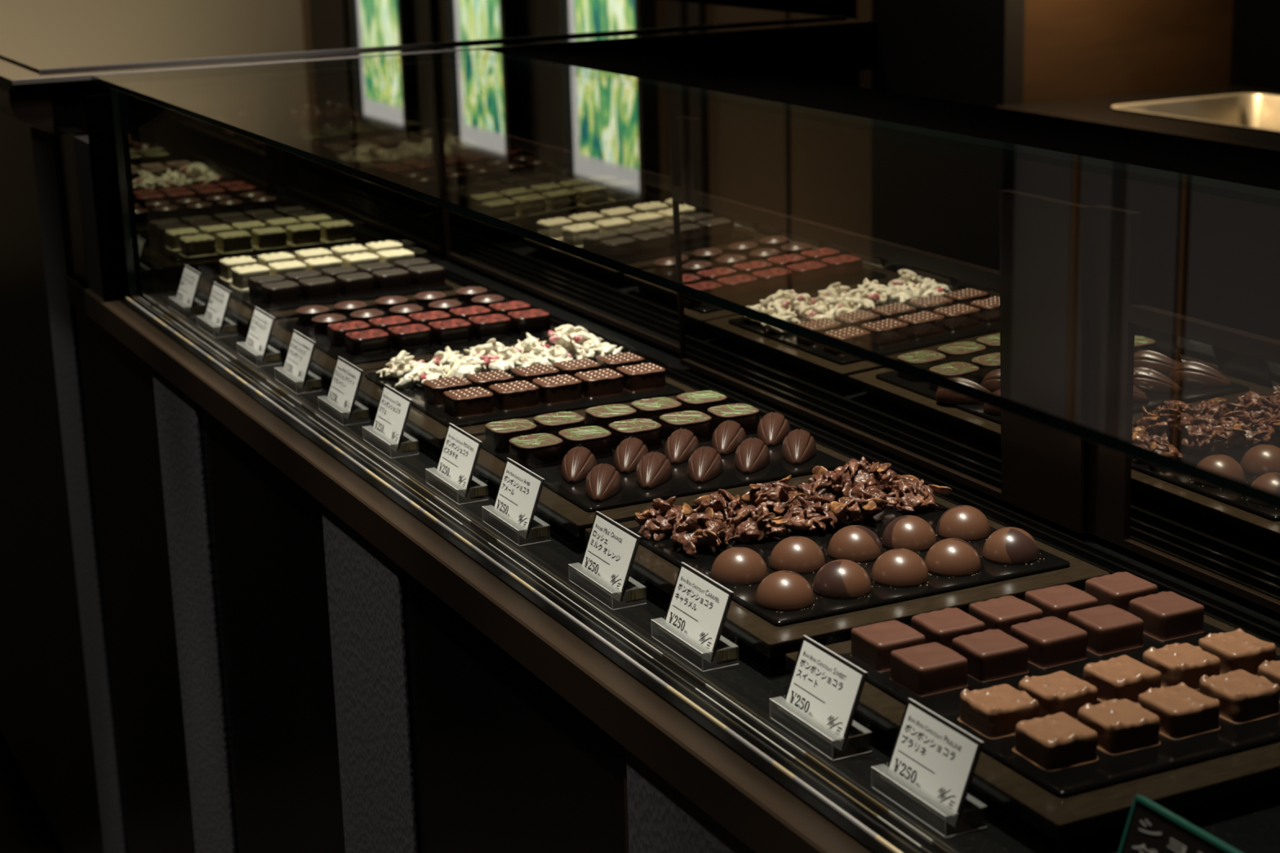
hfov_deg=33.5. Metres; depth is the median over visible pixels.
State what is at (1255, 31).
wall
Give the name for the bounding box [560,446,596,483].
chocolate
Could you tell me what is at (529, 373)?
chocolate
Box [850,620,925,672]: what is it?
chocolate square
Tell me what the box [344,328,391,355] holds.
chocolate
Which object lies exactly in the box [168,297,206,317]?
card holder
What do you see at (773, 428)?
chocolate
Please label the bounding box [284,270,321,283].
chocolate
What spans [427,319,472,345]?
chocolate
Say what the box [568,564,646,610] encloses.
card holder
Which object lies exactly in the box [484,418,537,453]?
chocolate
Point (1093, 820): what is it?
display stand
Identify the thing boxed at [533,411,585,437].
chocolate
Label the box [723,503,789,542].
cluster
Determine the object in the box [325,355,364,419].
price card
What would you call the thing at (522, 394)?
chocolate
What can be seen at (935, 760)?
price card
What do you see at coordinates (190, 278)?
price card
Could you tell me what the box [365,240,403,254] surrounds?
square
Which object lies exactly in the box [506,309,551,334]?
chocolate
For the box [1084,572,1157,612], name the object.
chocolate square
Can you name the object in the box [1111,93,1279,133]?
sink basin
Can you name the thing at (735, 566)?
dome
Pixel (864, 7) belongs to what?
wall
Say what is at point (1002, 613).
chocolate square
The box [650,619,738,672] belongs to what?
card holder
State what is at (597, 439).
chocolate
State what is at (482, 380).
chocolate
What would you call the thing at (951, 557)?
dome
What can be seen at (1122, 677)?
chocolate square
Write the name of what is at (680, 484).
serving tray
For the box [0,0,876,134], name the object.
countertop
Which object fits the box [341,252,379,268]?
square
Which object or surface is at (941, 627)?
chocolate square
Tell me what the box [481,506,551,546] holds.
card holder
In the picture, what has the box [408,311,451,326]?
chocolate
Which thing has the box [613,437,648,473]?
chocolate
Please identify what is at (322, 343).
serving tray
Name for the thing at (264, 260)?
square
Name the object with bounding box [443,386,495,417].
chocolate
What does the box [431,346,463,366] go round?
cluster
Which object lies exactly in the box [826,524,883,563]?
dome
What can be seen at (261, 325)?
price card
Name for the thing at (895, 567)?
dome
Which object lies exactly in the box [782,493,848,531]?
cluster
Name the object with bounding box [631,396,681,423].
chocolate
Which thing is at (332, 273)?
chocolate
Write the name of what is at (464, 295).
chocolate
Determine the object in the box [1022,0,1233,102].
wall
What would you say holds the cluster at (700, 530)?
on the serving tray at (703, 561)
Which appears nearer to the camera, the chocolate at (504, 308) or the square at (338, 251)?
the chocolate at (504, 308)
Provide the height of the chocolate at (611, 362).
0.014 m
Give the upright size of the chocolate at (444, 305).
0.014 m
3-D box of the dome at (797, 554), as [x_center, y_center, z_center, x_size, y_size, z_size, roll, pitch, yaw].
[0.081,0.065,1.099,0.029,0.015,0.029,-3,15,-6]
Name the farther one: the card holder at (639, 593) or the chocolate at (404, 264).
the chocolate at (404, 264)
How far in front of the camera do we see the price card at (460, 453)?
1.31 m
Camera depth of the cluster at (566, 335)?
1.56 m
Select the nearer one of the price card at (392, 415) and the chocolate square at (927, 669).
the chocolate square at (927, 669)
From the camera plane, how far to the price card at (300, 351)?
1.59 m
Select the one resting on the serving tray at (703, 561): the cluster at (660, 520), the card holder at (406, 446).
the cluster at (660, 520)
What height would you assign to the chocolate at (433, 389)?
0.014 m
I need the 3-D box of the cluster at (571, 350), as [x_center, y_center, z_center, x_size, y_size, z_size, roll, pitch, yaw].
[-0.049,-0.062,1.585,0.030,0.014,0.036,-1,15,2]
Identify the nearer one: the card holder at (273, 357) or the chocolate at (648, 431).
the chocolate at (648, 431)
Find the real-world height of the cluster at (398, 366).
0.018 m
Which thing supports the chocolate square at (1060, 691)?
on the serving tray at (1231, 737)
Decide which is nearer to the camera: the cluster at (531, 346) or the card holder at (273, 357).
the cluster at (531, 346)
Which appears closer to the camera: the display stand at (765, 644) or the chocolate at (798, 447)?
the display stand at (765, 644)
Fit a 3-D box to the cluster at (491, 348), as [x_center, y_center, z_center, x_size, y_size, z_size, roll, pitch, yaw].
[-0.110,-0.057,1.558,0.034,0.020,0.032,9,18,34]
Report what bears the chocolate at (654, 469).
on the serving tray at (680, 484)
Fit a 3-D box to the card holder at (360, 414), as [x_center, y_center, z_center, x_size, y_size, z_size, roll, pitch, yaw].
[-0.210,-0.012,1.502,0.020,0.010,0.055,-9,17,-25]
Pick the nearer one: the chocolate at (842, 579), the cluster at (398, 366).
the chocolate at (842, 579)
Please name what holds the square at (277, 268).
on the serving tray at (243, 296)
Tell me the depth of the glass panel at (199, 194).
1.98 m
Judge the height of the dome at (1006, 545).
0.015 m
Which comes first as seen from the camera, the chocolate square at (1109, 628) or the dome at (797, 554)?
the chocolate square at (1109, 628)
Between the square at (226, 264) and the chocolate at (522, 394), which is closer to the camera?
the chocolate at (522, 394)
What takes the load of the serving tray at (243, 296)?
on the display stand at (238, 313)
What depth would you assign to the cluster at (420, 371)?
1.49 m
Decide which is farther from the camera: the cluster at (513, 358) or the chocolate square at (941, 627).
the cluster at (513, 358)
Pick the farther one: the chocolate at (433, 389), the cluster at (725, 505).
the chocolate at (433, 389)
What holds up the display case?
on the floor
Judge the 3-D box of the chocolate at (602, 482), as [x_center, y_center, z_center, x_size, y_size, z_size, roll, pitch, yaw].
[-0.022,0.031,1.236,0.022,0.014,0.043,0,15,7]
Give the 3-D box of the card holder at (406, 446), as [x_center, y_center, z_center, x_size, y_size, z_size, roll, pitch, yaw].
[-0.167,0.009,1.418,0.020,0.010,0.055,-9,17,-25]
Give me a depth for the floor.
2.87 m
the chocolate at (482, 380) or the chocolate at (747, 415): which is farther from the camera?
the chocolate at (482, 380)
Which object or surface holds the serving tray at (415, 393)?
on the display stand at (430, 433)
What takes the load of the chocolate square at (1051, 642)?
on the serving tray at (1231, 737)
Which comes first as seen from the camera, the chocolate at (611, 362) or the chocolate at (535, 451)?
the chocolate at (535, 451)
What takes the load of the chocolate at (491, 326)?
on the serving tray at (322, 343)
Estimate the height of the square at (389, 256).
0.017 m
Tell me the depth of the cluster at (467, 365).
1.51 m
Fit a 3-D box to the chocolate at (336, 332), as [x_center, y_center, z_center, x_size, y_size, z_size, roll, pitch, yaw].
[-0.225,-0.072,1.642,0.031,0.014,0.028,-8,16,-24]
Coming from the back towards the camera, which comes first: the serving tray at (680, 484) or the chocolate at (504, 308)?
the chocolate at (504, 308)
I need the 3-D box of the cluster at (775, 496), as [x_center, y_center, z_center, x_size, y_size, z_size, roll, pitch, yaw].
[0.076,0.039,1.190,0.037,0.016,0.033,-9,17,-25]
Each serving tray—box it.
[204,275,453,311]
[278,299,550,364]
[364,356,684,427]
[480,432,846,511]
[626,491,1070,625]
[838,622,1279,796]
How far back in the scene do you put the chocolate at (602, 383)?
1.46 m
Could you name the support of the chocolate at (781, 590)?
on the serving tray at (703, 561)
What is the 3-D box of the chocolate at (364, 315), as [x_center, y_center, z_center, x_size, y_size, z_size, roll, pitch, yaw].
[-0.217,-0.086,1.693,0.027,0.014,0.027,-9,17,-24]
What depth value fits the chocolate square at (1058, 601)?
1.00 m
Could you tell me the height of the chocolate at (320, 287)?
0.014 m
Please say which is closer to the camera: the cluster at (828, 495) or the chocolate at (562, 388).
the cluster at (828, 495)
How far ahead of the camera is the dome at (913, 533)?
1.12 m
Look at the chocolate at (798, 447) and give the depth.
1.29 m
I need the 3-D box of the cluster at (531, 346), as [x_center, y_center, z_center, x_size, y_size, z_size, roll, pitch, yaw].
[-0.078,-0.059,1.569,0.032,0.018,0.035,1,15,9]
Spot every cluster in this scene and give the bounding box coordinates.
[376,350,424,378]
[394,358,446,388]
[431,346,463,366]
[442,355,489,379]
[463,337,513,363]
[488,346,533,373]
[513,332,554,359]
[527,346,573,366]
[547,324,591,347]
[554,341,585,357]
[574,333,622,361]
[635,495,693,541]
[670,506,728,555]
[693,488,745,522]
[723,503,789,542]
[740,475,804,515]
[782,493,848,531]
[798,465,852,504]
[818,455,891,497]
[837,481,894,522]
[871,462,905,493]
[886,475,951,512]
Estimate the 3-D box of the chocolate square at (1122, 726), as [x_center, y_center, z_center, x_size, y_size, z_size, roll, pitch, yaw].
[0.197,0.122,0.875,0.027,0.014,0.027,-8,16,-24]
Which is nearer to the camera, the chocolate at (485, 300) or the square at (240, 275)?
the chocolate at (485, 300)
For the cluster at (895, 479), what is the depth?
1.21 m
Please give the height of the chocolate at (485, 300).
0.014 m
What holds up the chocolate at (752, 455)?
on the serving tray at (680, 484)
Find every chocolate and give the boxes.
[248,274,285,297]
[260,280,302,305]
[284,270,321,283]
[295,305,328,326]
[297,276,338,300]
[311,313,346,335]
[320,266,358,281]
[327,320,370,346]
[333,301,366,322]
[336,272,375,296]
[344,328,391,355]
[350,309,383,324]
[356,262,393,275]
[368,315,411,332]
[371,268,411,292]
[374,296,407,316]
[386,324,432,350]
[389,304,422,318]
[393,257,431,271]
[407,264,446,287]
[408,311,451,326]
[413,291,446,311]
[422,375,471,406]
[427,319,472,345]
[428,299,461,314]
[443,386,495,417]
[448,306,491,321]
[455,286,487,306]
[466,369,514,391]
[467,314,512,339]
[471,294,504,309]
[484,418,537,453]
[488,301,531,316]
[488,380,540,411]
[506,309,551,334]
[509,432,563,468]
[511,364,559,383]
[532,374,582,404]
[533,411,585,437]
[552,358,600,377]
[558,426,613,458]
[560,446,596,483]
[574,368,623,399]
[585,404,636,431]
[585,463,622,502]
[596,352,644,372]
[608,417,662,449]
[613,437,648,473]
[616,363,666,392]
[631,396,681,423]
[635,451,672,489]
[659,410,712,441]
[664,428,699,464]
[676,390,727,414]
[687,445,723,483]
[707,403,759,434]
[711,420,746,455]
[734,437,769,474]
[756,412,790,446]
[782,428,816,465]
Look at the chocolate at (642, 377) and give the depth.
1.47 m
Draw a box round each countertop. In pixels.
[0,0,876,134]
[995,84,1279,151]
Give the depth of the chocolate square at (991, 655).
0.94 m
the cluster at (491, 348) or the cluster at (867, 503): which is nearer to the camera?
the cluster at (867, 503)
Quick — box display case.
[65,42,1279,852]
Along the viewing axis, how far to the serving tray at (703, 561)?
1.09 m
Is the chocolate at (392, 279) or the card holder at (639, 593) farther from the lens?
the chocolate at (392, 279)
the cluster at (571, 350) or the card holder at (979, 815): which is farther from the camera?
the cluster at (571, 350)
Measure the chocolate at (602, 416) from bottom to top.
0.014 m
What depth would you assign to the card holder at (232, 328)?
1.77 m
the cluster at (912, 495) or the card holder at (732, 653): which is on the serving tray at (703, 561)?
the cluster at (912, 495)
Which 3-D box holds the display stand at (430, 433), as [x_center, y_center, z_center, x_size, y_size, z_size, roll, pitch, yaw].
[-0.086,-0.021,1.506,0.201,0.017,0.207,-9,17,-25]
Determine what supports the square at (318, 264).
on the serving tray at (243, 296)
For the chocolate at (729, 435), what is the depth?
1.31 m
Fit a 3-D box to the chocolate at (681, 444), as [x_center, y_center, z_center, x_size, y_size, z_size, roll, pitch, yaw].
[0.025,0.011,1.306,0.022,0.014,0.043,1,15,11]
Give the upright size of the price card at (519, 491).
0.034 m
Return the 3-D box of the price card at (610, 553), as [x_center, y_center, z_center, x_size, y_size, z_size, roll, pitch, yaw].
[-0.016,0.068,1.122,0.013,0.034,0.052,-9,17,-25]
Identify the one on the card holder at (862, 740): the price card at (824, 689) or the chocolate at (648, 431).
the price card at (824, 689)
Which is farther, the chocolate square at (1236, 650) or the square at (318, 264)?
the square at (318, 264)
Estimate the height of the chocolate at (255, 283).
0.014 m
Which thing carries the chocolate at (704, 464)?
on the serving tray at (680, 484)
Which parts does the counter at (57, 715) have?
worktop plate, plate trim, trim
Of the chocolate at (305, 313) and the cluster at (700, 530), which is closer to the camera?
the cluster at (700, 530)
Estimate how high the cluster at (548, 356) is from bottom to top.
0.017 m
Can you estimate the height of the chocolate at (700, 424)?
0.014 m
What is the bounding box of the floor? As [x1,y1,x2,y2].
[0,730,65,852]
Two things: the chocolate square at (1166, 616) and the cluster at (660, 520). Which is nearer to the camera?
the chocolate square at (1166, 616)
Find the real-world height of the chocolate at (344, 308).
0.014 m
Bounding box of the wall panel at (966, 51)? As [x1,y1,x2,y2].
[871,0,1025,107]
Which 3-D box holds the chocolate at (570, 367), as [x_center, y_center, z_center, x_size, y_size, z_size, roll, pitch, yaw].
[-0.044,-0.038,1.498,0.029,0.014,0.026,-9,17,-25]
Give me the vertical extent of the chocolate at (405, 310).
0.014 m
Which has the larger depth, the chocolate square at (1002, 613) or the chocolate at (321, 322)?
the chocolate at (321, 322)
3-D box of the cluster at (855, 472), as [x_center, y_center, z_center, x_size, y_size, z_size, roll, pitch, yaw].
[0.120,0.026,1.189,0.032,0.017,0.039,11,19,38]
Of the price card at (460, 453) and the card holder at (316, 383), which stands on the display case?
the card holder at (316, 383)
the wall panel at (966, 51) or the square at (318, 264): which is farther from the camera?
the wall panel at (966, 51)
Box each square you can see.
[219,255,257,281]
[231,264,270,290]
[257,252,295,267]
[268,260,306,277]
[295,247,333,263]
[303,256,342,273]
[330,244,368,260]
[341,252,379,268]
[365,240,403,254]
[376,248,414,266]
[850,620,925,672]
[889,642,968,697]
[911,607,985,649]
[951,629,1029,682]
[957,684,1039,739]
[968,595,1043,635]
[1010,616,1087,668]
[1012,711,1098,771]
[1017,671,1097,719]
[1025,584,1097,622]
[1067,604,1143,655]
[1077,698,1160,755]
[1082,654,1161,702]
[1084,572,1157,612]
[1128,591,1204,641]
[1137,682,1220,739]
[1142,643,1220,690]
[1198,628,1275,675]
[1199,669,1279,724]
[1257,660,1279,687]
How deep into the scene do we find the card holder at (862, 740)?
0.92 m
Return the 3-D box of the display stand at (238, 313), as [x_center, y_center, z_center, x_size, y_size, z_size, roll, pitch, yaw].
[-0.279,-0.117,1.885,0.201,0.017,0.207,-9,17,-25]
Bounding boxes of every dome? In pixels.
[711,546,768,585]
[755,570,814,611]
[768,536,825,573]
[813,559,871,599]
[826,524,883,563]
[871,548,928,587]
[880,515,936,551]
[924,537,981,577]
[936,505,991,541]
[982,527,1039,564]
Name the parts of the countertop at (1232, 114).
edge trim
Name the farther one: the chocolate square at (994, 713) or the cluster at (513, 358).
the cluster at (513, 358)
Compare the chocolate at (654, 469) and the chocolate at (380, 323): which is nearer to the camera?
the chocolate at (654, 469)
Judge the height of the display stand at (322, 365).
0.017 m
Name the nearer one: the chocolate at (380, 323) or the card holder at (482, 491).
the card holder at (482, 491)
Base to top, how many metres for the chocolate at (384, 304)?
0.014 m
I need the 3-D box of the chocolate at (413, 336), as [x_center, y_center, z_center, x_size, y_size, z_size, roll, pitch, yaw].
[-0.176,-0.069,1.624,0.031,0.014,0.028,-9,17,-25]
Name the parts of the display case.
post, frame, glass, panel, metal rail, trim, trim, deck trim, sliding door, door frame, glass, door frame, sliding door, door frame, sliding door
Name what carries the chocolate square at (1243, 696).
on the serving tray at (1231, 737)
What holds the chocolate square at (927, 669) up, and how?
on the serving tray at (1231, 737)
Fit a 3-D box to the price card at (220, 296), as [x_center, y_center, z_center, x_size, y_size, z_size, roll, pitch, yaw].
[-0.355,-0.101,1.784,0.013,0.034,0.052,-9,17,-25]
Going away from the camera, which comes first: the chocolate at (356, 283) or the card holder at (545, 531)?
the card holder at (545, 531)
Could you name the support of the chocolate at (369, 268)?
on the serving tray at (243, 296)
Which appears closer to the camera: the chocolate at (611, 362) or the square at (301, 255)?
the chocolate at (611, 362)
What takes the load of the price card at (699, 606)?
on the card holder at (732, 653)
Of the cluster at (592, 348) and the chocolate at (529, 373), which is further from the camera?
the cluster at (592, 348)
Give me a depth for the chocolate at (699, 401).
1.39 m
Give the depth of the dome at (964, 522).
1.13 m
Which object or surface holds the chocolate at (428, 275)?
on the serving tray at (243, 296)
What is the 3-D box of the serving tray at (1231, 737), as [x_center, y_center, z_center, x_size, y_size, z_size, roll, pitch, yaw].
[0.204,0.113,0.940,0.175,0.002,0.172,-9,17,-25]
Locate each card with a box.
[174,264,201,312]
[203,281,231,333]
[243,306,275,361]
[281,329,315,388]
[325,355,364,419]
[370,383,413,452]
[434,422,482,497]
[491,457,545,538]
[577,511,640,601]
[661,562,733,662]
[781,635,867,750]
[884,697,984,826]
[1117,795,1241,852]
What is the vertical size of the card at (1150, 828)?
0.052 m
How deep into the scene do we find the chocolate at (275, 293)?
1.79 m
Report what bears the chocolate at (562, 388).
on the serving tray at (415, 393)
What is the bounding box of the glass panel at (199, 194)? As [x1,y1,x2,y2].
[124,93,452,294]
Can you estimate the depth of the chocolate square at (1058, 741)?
0.85 m
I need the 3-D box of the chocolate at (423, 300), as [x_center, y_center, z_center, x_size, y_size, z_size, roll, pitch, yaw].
[-0.173,-0.104,1.756,0.027,0.014,0.027,-9,17,-26]
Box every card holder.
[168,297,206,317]
[196,315,237,337]
[236,342,281,367]
[274,367,322,394]
[317,396,369,426]
[362,426,418,458]
[425,468,488,505]
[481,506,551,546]
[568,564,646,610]
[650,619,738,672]
[769,698,871,761]
[871,766,986,838]
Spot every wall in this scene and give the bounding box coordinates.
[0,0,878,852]
[857,0,871,88]
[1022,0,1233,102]
[1229,0,1279,90]
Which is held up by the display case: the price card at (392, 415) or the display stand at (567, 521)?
the display stand at (567, 521)
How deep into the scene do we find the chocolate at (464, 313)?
1.68 m
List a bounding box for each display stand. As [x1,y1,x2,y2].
[194,275,462,335]
[266,297,555,388]
[354,345,697,460]
[471,418,851,552]
[584,491,1110,675]
[785,591,1279,852]
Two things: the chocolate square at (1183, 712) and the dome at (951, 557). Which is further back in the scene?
the dome at (951, 557)
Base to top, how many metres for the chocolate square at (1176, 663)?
0.014 m

